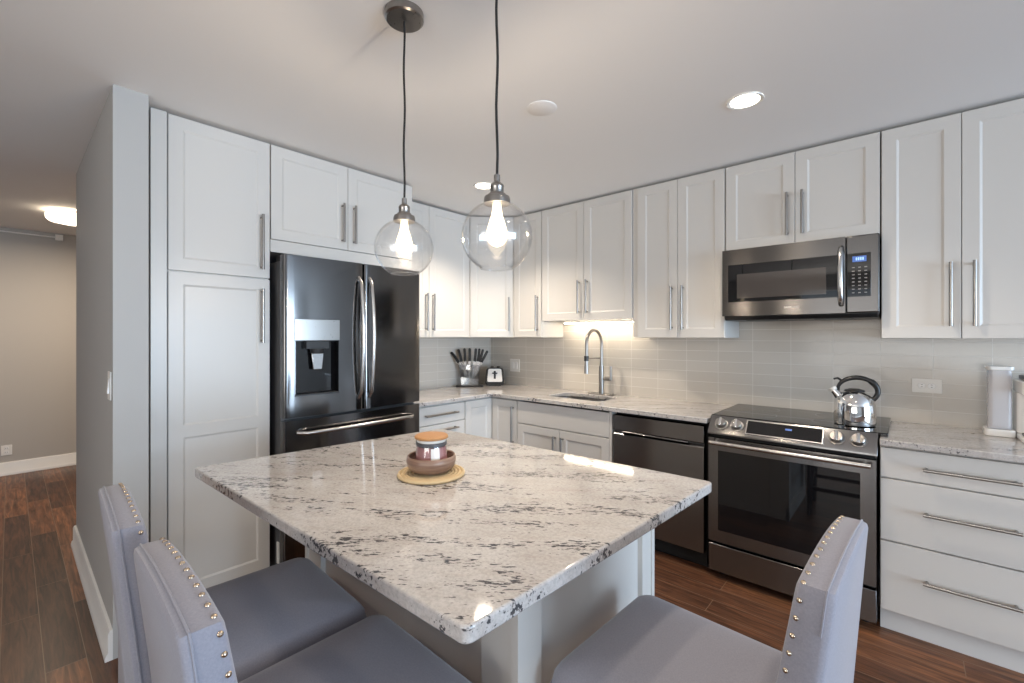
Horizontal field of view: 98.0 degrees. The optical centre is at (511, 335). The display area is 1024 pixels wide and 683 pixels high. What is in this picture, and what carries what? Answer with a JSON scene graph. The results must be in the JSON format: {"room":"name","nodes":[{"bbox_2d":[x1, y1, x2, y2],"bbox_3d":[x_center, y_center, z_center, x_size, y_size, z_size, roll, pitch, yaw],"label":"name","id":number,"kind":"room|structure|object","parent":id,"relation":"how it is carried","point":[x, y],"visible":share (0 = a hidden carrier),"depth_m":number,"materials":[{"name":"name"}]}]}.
{"room":"kitchen","nodes":[
{"label":"kitchen","id":0,"kind":"room"},
{"bbox_2d":[0,227,75,462],"bbox_3d":[-5.202,0.155,4.409,0.100,2.485,7.000,0,0,42],"label":"wall","id":1,"kind":"structure","parent":0,"point":[38,273],"depth_m":4.63,"materials":[{"name":"grey paint"}]},
{"bbox_2d":[1,445,11,455],"bbox_3d":[-5.074,1.148,4.470,0.010,0.100,0.075,0,0,42],"label":"outlet","id":2,"kind":"object","parent":1,"relation":"attached to","point":[6,449],"visible":1,"depth_m":4.47,"materials":[{"name":"white plastic"}]},
{"bbox_2d":[0,230,62,240],"bbox_3d":[-5.338,-1.044,4.149,0.039,0.060,1.630,0,0,42],"label":"wall rail","id":3,"kind":"object","parent":1,"relation":"attached to","point":[57,237],"visible":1,"depth_m":4.65,"materials":[{"name":"white plastic"}]},
{"bbox_2d":[0,452,75,476],"bbox_3d":[-5.154,1.333,4.367,0.026,0.130,6.980,0,0,42],"label":"baseboard","id":4,"kind":"structure","parent":1,"relation":"attached to","point":[56,461],"depth_m":4.62,"materials":[{"name":"white wood"}]},
{"bbox_2d":[71,84,148,662],"bbox_3d":[-2.291,0.155,2.489,1.603,2.485,0.147,0,0,42],"label":"wall","id":5,"kind":"structure","parent":0,"point":[112,175],"depth_m":2.01,"materials":[{"name":"grey paint"}]},
{"bbox_2d":[106,371,111,400],"bbox_3d":[-1.778,0.220,1.962,0.072,0.125,0.013,0,0,42],"label":"light switch","id":6,"kind":"object","parent":5,"relation":"attached to","point":[109,380],"visible":1,"depth_m":1.95,"materials":[{"name":"white plastic"}]},
{"bbox_2d":[0,0,1023,235],"bbox_3d":[-0.339,-1.137,0.096,13.300,0.100,7.200,0,0,42],"label":"ceiling","id":7,"kind":"structure","parent":0,"point":[640,90],"depth_m":1.87,"materials":[{"name":"white paint"}]},
{"bbox_2d":[45,210,75,225],"bbox_3d":[-3.884,-1.037,3.935,0.340,0.100,0.340,0,0,42],"label":"hall ceiling light","id":8,"kind":"object","parent":7,"relation":"attached to","point":[66,217],"visible":0.61,"depth_m":3.81,"materials":[{"name":"white glass"}]},
{"bbox_2d":[374,0,433,275],"bbox_3d":[-0.363,-0.647,1.500,0.195,0.880,0.195,0,0,42],"label":"pendant light","id":9,"kind":"object","parent":7,"relation":"hanging from","point":[405,16],"visible":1,"depth_m":1.49,"materials":[{"name":"clear glass"}]},
{"bbox_2d":[393,198,414,223],"bbox_3d":[-0.363,-0.424,1.500,0.072,0.080,0.072,0,0,42],"label":"socket","id":10,"kind":"object","parent":9,"relation":"attached to","point":[404,216],"depth_m":1.48,"materials":[{"name":"silver metal"}]},
{"bbox_2d":[473,182,490,189],"bbox_3d":[-0.203,-1.083,3.223,0.156,0.005,0.156,0,0,42],"label":"recessed light","id":11,"kind":"object","parent":7,"relation":"in","point":[481,185],"visible":0.8,"depth_m":3.21,"materials":[{"name":"white plastic"}]},
{"bbox_2d":[461,0,532,270],"bbox_3d":[-0.041,-0.634,1.208,0.193,0.905,0.193,0,0,42],"label":"pendant light","id":12,"kind":"object","parent":7,"relation":"hanging from","point":[496,198],"visible":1,"depth_m":1.20,"materials":[{"name":"clear glass"}]},
{"bbox_2d":[484,174,509,207],"bbox_3d":[-0.041,-0.398,1.208,0.072,0.080,0.072,0,0,42],"label":"socket","id":13,"kind":"object","parent":12,"relation":"attached to","point":[496,198],"depth_m":1.19,"materials":[{"name":"silver metal"}]},
{"bbox_2d":[527,100,556,115],"bbox_3d":[0.143,-1.085,2.125,0.142,0.005,0.142,0,0,42],"label":"ceiling plate","id":14,"kind":"object","parent":7,"relation":"attached to","point":[541,107],"visible":1,"depth_m":2.12,"materials":[{"name":"white"}]},
{"bbox_2d":[726,92,763,109],"bbox_3d":[1.077,-1.083,2.058,0.156,0.005,0.156,0,0,42],"label":"recessed light","id":15,"kind":"object","parent":7,"relation":"in","point":[746,100],"visible":1,"depth_m":2.05,"materials":[{"name":"white plastic"}]},
{"bbox_2d":[0,465,1023,682],"bbox_3d":[-0.339,1.448,0.096,13.300,0.100,7.200,0,0,42],"label":"floor","id":16,"kind":"structure","parent":0,"point":[48,633],"depth_m":2.27,"materials":[{"name":"brown wood"}]},
{"bbox_2d":[149,107,269,588],"bbox_3d":[-1.733,0.164,2.469,0.654,2.469,0.522,0,0,42],"label":"pantry cabinet","id":17,"kind":"object","parent":16,"relation":"on","point":[209,186],"visible":0.84,"depth_m":2.25,"materials":[{"name":"white paint"}]},
{"bbox_2d":[98,483,366,682],"bbox_3d":[-0.757,0.890,1.234,0.471,1.023,0.559,0,0,44],"label":"counter stool","id":18,"kind":"object","parent":16,"relation":"on","point":[272,614],"visible":0.55,"depth_m":1.15,"materials":[{"name":"grey fabric"}]},
{"bbox_2d":[133,537,471,682],"bbox_3d":[-0.390,0.890,0.916,0.471,1.023,0.559,0,0,43],"label":"counter stool","id":19,"kind":"object","parent":16,"relation":"on","point":[187,640],"visible":1,"depth_m":0.80,"materials":[{"name":"grey fabric"}]},
{"bbox_2d":[268,254,418,565],"bbox_3d":[-1.168,0.475,2.959,0.804,1.845,0.908,0,0,42],"label":"refrigerator","id":20,"kind":"object","parent":16,"relation":"on","point":[344,335],"visible":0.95,"depth_m":2.63,"materials":[{"name":"black metal"}]},
{"bbox_2d":[419,401,464,432],"bbox_3d":[-0.757,0.956,3.565,0.653,0.884,0.502,0,0,42],"label":"base cabinet","id":21,"kind":"object","parent":16,"relation":"on","point":[446,416],"visible":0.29,"depth_m":3.40,"materials":[{"name":"white paint"}]},
{"bbox_2d":[305,528,654,682],"bbox_3d":[-0.160,0.957,1.661,1.118,0.882,0.729,0,0,42],"label":"kitchen island","id":22,"kind":"object","parent":16,"relation":"on","point":[529,646],"visible":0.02,"depth_m":1.23,"materials":[{"name":"white paint"}]},
{"bbox_2d":[195,429,711,643],"bbox_3d":[-0.250,0.499,1.554,1.476,0.033,1.098,0,0,42],"label":"island countertop","id":23,"kind":"structure","parent":22,"relation":"on","point":[466,555],"depth_m":1.21,"materials":[{"name":"white stone"}]},
{"bbox_2d":[397,464,464,484],"bbox_3d":[-0.280,0.476,1.548,0.232,0.013,0.232,0,0,42],"label":"trivet","id":24,"kind":"object","parent":23,"relation":"on","point":[456,472],"visible":0.49,"depth_m":1.49,"materials":[{"name":"beige wicker"}]},
{"bbox_2d":[406,449,455,474],"bbox_3d":[-0.280,0.440,1.548,0.171,0.058,0.171,0,0,42],"label":"bowl","id":25,"kind":"object","parent":24,"relation":"on","point":[434,467],"visible":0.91,"depth_m":1.48,"materials":[{"name":"pink ceramic"}]},
{"bbox_2d":[414,431,447,460],"bbox_3d":[-0.280,0.402,1.548,0.118,0.118,0.118,0,0,42],"label":"candle jar","id":26,"kind":"object","parent":25,"relation":"in","point":[431,445],"visible":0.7,"depth_m":1.51,"materials":[{"name":"pink glass"}]},
{"bbox_2d":[463,397,518,443],"bbox_3d":[-0.194,0.956,4.020,0.893,0.884,0.920,0,0,42],"label":"base cabinet","id":27,"kind":"object","parent":16,"relation":"on","point":[495,418],"visible":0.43,"depth_m":3.70,"materials":[{"name":"white paint"}]},
{"bbox_2d":[414,383,733,422],"bbox_3d":[0.195,0.498,3.335,2.384,0.030,1.428,0,0,42],"label":"countertop","id":28,"kind":"structure","parent":27,"relation":"on","point":[700,412],"depth_m":3.38,"materials":[{"name":"white stone"}]},
{"bbox_2d":[456,365,483,386],"bbox_3d":[-0.403,0.380,4.255,0.260,0.205,0.100,0,0,0],"label":"stand","id":29,"kind":"object","parent":28,"relation":"on","point":[461,384],"visible":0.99,"depth_m":4.23,"materials":[{"name":"black plastic"}]},
{"bbox_2d":[451,352,467,375],"bbox_3d":[-0.498,0.270,4.242,0.176,0.239,0.018,0,0,0],"label":"kitchen knife","id":30,"kind":"object","parent":29,"relation":"in","point":[452,353],"visible":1,"depth_m":4.24,"materials":[{"name":"black plastic"}]},
{"bbox_2d":[457,349,464,374],"bbox_3d":[-0.482,0.266,4.268,0.085,0.283,0.018,0,0,0],"label":"kitchen knife","id":31,"kind":"object","parent":29,"relation":"in","point":[458,350],"visible":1,"depth_m":4.26,"materials":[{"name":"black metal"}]},
{"bbox_2d":[463,348,466,376],"bbox_3d":[-0.447,0.262,4.244,0.035,0.292,0.018,0,0,0],"label":"kitchen knife","id":32,"kind":"object","parent":29,"relation":"in","point":[464,349],"visible":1,"depth_m":4.24,"materials":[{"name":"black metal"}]},
{"bbox_2d":[468,348,470,376],"bbox_3d":[-0.406,0.262,4.261,0.027,0.292,0.018,1,0,0],"label":"kitchen knife","id":33,"kind":"object","parent":29,"relation":"in","point":[469,349],"visible":1,"depth_m":4.26,"materials":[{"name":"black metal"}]},
{"bbox_2d":[472,348,476,376],"bbox_3d":[-0.356,0.264,4.250,0.046,0.290,0.018,0,0,0],"label":"kitchen knife","id":34,"kind":"object","parent":29,"relation":"in","point":[475,350],"visible":1,"depth_m":4.25,"materials":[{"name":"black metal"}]},
{"bbox_2d":[475,348,480,377],"bbox_3d":[-0.328,0.264,4.269,0.055,0.289,0.018,0,0,0],"label":"kitchen knife","id":35,"kind":"object","parent":29,"relation":"in","point":[479,349],"visible":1,"depth_m":4.26,"materials":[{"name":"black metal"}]},
{"bbox_2d":[475,349,483,376],"bbox_3d":[-0.311,0.266,4.247,0.089,0.281,0.018,0,0,0],"label":"kitchen knife","id":36,"kind":"object","parent":29,"relation":"in","point":[482,350],"visible":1,"depth_m":4.24,"materials":[{"name":"silver metal"}]},
{"bbox_2d":[474,351,487,375],"bbox_3d":[-0.301,0.269,4.268,0.146,0.257,0.018,0,0,0],"label":"kitchen knife","id":37,"kind":"object","parent":29,"relation":"in","point":[486,352],"visible":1,"depth_m":4.26,"materials":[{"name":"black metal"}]},
{"bbox_2d":[485,366,504,385],"bbox_3d":[-0.166,0.393,4.373,0.181,0.179,0.208,0,0,0],"label":"toaster","id":38,"kind":"object","parent":28,"relation":"on","point":[494,375],"visible":1,"depth_m":4.28,"materials":[{"name":"silver metal"}]},
{"bbox_2d":[549,396,608,411],"bbox_3d":[0.559,0.606,3.550,0.524,0.184,0.324,0,0,42],"label":"sink","id":39,"kind":"object","parent":28,"relation":"in","point":[571,397],"visible":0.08,"depth_m":3.65,"materials":[{"name":"silver metal"}]},
{"bbox_2d":[584,328,614,395],"bbox_3d":[0.666,0.211,3.601,0.230,0.544,0.277,0,0,42],"label":"faucet","id":40,"kind":"object","parent":28,"relation":"on","point":[602,378],"visible":1,"depth_m":3.64,"materials":[{"name":"silver metal"}]},
{"bbox_2d":[517,396,616,461],"bbox_3d":[0.551,0.956,3.537,0.856,0.884,0.649,0,0,42],"label":"base cabinet","id":41,"kind":"object","parent":16,"relation":"on","point":[574,431],"visible":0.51,"depth_m":3.29,"materials":[{"name":"white paint"}]},
{"bbox_2d":[613,412,710,566],"bbox_3d":[1.109,0.957,3.054,0.600,0.883,0.612,0,0,42],"label":"dishwasher","id":42,"kind":"object","parent":16,"relation":"on","point":[671,446],"visible":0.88,"depth_m":2.76,"materials":[{"name":"black"}]},
{"bbox_2d":[550,515,867,682],"bbox_3d":[0.433,0.890,1.012,0.559,1.023,0.471,0,0,45],"label":"counter stool","id":43,"kind":"object","parent":16,"relation":"on","point":[653,639],"visible":1,"depth_m":0.98,"materials":[{"name":"grey fabric"}]},
{"bbox_2d":[708,404,890,623],"bbox_3d":[1.628,0.931,2.542,0.804,0.933,0.694,0,0,42],"label":"range","id":44,"kind":"object","parent":16,"relation":"on","point":[779,477],"visible":0.91,"depth_m":2.35,"materials":[{"name":"silver metal"}]},
{"bbox_2d":[714,404,890,436],"bbox_3d":[1.675,0.473,2.595,0.804,0.016,0.553,0,0,42],"label":"cooktop","id":45,"kind":"object","parent":44,"relation":"in","point":[766,413],"depth_m":2.57,"materials":[{"name":"grey glass"}]},
{"bbox_2d":[829,375,880,426],"bbox_3d":[1.807,0.337,2.349,0.181,0.258,0.181,0,0,-16],"label":"kettle","id":46,"kind":"object","parent":44,"relation":"on","point":[854,407],"visible":1,"depth_m":2.29,"materials":[{"name":"silver metal"}]},
{"bbox_2d":[880,445,1023,673],"bbox_3d":[2.158,0.956,2.112,0.618,0.884,0.653,0,0,42],"label":"base cabinet","id":47,"kind":"object","parent":16,"relation":"on","point":[952,526],"visible":0.99,"depth_m":1.94,"materials":[{"name":"white paint"}]},
{"bbox_2d":[880,421,1023,462],"bbox_3d":[2.167,0.498,2.114,0.629,0.030,0.637,0,0,42],"label":"countertop","id":48,"kind":"structure","parent":47,"relation":"on","point":[970,442],"depth_m":2.04,"materials":[{"name":"white stone"}]},
{"bbox_2d":[983,365,1023,442],"bbox_3d":[2.389,0.315,2.087,0.238,0.336,0.280,0,0,42],"label":"coffee machine","id":49,"kind":"object","parent":48,"relation":"on","point":[1017,431],"visible":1,"depth_m":2.11,"materials":[{"name":"white"}]},
{"bbox_3d":[2.017,0.155,2.751,13.300,2.485,0.100,0,0,42],"label":"wall","id":50,"kind":"structure","parent":0,"visible":0},
{"bbox_2d":[469,217,513,336],"bbox_3d":[-0.197,-0.529,4.234,0.603,1.084,0.603,0,0,42],"label":"upper cabinet","id":51,"kind":"object","parent":50,"relation":"attached to","point":[491,239],"visible":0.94,"depth_m":4.01,"materials":[{"name":"white paint"}]},
{"bbox_2d":[510,359,519,371],"bbox_3d":[0.026,0.293,4.433,0.125,0.125,0.013,0,0,42],"label":"light switch","id":52,"kind":"object","parent":50,"relation":"attached to","point":[514,363],"visible":1,"depth_m":4.43,"materials":[{"name":"white plastic"}]},
{"bbox_2d":[514,211,562,336],"bbox_3d":[0.228,-0.529,4.017,0.315,1.084,0.364,0,0,42],"label":"upper cabinet","id":53,"kind":"object","parent":50,"relation":"attached to","point":[528,322],"visible":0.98,"depth_m":3.91,"materials":[{"name":"white paint"}]},
{"bbox_2d":[542,190,632,321],"bbox_3d":[0.660,-0.598,3.634,0.832,0.946,0.364,0,0,42],"label":"upper cabinet","id":54,"kind":"object","parent":50,"relation":"attached to","point":[587,246],"visible":0.94,"depth_m":3.48,"materials":[{"name":"white paint"}]},
{"bbox_2d":[563,320,632,323],"bbox_3d":[0.730,-0.116,3.712,0.720,0.017,0.040,0,0,42],"label":"light","id":55,"kind":"object","parent":54,"relation":"attached to","point":[617,321],"visible":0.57,"depth_m":3.69,"materials":[{"name":"white"}]},
{"bbox_2d":[564,322,627,323],"bbox_3d":[0.730,-0.110,3.712,0.690,0.006,0.028,0,0,42],"label":"diffuser","id":56,"kind":"object","parent":55,"relation":"attached to","point":[564,322],"depth_m":3.77,"materials":[{"name":"beige plastic"}]},
{"bbox_2d":[633,168,738,337],"bbox_3d":[1.210,-0.529,3.146,0.633,1.084,0.364,0,0,42],"label":"upper cabinet","id":57,"kind":"object","parent":50,"relation":"attached to","point":[679,226],"visible":0.94,"depth_m":3.01,"materials":[{"name":"white paint"}]},
{"bbox_2d":[491,319,1023,428],"bbox_3d":[1.198,-0.027,3.406,3.794,1.050,0.006,0,0,42],"label":"backsplash","id":58,"kind":"structure","parent":50,"relation":"attached to","point":[782,364],"depth_m":2.88,"materials":[{"name":"grey tile"}]},
{"bbox_2d":[722,233,880,321],"bbox_3d":[1.702,-0.310,2.647,0.756,0.435,0.450,0,0,42],"label":"microwave","id":59,"kind":"object","parent":50,"relation":"attached to","point":[839,278],"visible":0.99,"depth_m":2.49,"materials":[{"name":"grey metal"}]},
{"bbox_2d":[726,132,880,250],"bbox_3d":[1.733,-0.801,2.682,0.757,0.540,0.364,0,0,42],"label":"upper cabinet","id":60,"kind":"object","parent":50,"relation":"attached to","point":[832,190],"visible":0.77,"depth_m":2.53,"materials":[{"name":"white paint"}]},
{"bbox_2d":[912,378,941,393],"bbox_3d":[2.274,0.274,2.442,0.122,0.078,0.010,0,0,42],"label":"outlet","id":61,"kind":"object","parent":50,"relation":"attached to","point":[920,385],"visible":1,"depth_m":2.44,"materials":[{"name":"white plastic"}]},
{"bbox_2d":[918,383,925,388],"bbox_3d":[2.257,0.274,2.453,0.033,0.033,0.003,0,0,42],"label":"socket","id":62,"kind":"object","parent":61,"relation":"attached to","point":[920,385],"depth_m":2.45,"materials":[{"name":"white plastic"}]},
{"bbox_2d":[928,383,935,388],"bbox_3d":[2.287,0.274,2.426,0.033,0.033,0.003,0,0,42],"label":"socket","id":63,"kind":"object","parent":61,"relation":"attached to","point":[930,385],"depth_m":2.42,"materials":[{"name":"white plastic"}]},
{"bbox_2d":[881,98,1023,338],"bbox_3d":[2.241,-0.529,2.231,0.595,1.084,0.364,0,0,42],"label":"upper cabinet","id":64,"kind":"object","parent":50,"relation":"attached to","point":[952,186],"visible":1,"depth_m":2.14,"materials":[{"name":"white paint"}]},
{"bbox_3d":[-1.532,0.155,3.874,0.900,2.485,2.930,0,0,42],"label":"wall","id":65,"kind":"structure","parent":0,"visible":0},
{"bbox_2d":[270,144,411,269],"bbox_3d":[-1.243,-0.770,3.022,0.654,0.601,0.949,0,0,42],"label":"upper cabinet","id":66,"kind":"object","parent":65,"relation":"attached to","point":[319,208],"visible":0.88,"depth_m":2.76,"materials":[{"name":"white paint"}]},
{"bbox_2d":[411,202,468,337],"bbox_3d":[-0.760,-0.529,3.780,0.364,1.084,0.819,0,0,42],"label":"upper cabinet","id":67,"kind":"object","parent":65,"relation":"attached to","point":[443,284],"visible":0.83,"depth_m":3.76,"materials":[{"name":"white paint"}]},
{"bbox_2d":[419,337,490,389],"bbox_3d":[-0.701,-0.027,4.128,0.006,1.050,1.434,0,0,42],"label":"backsplash","id":68,"kind":"structure","parent":65,"relation":"attached to","point":[438,368],"depth_m":4.22,"materials":[{"name":"grey tile"}]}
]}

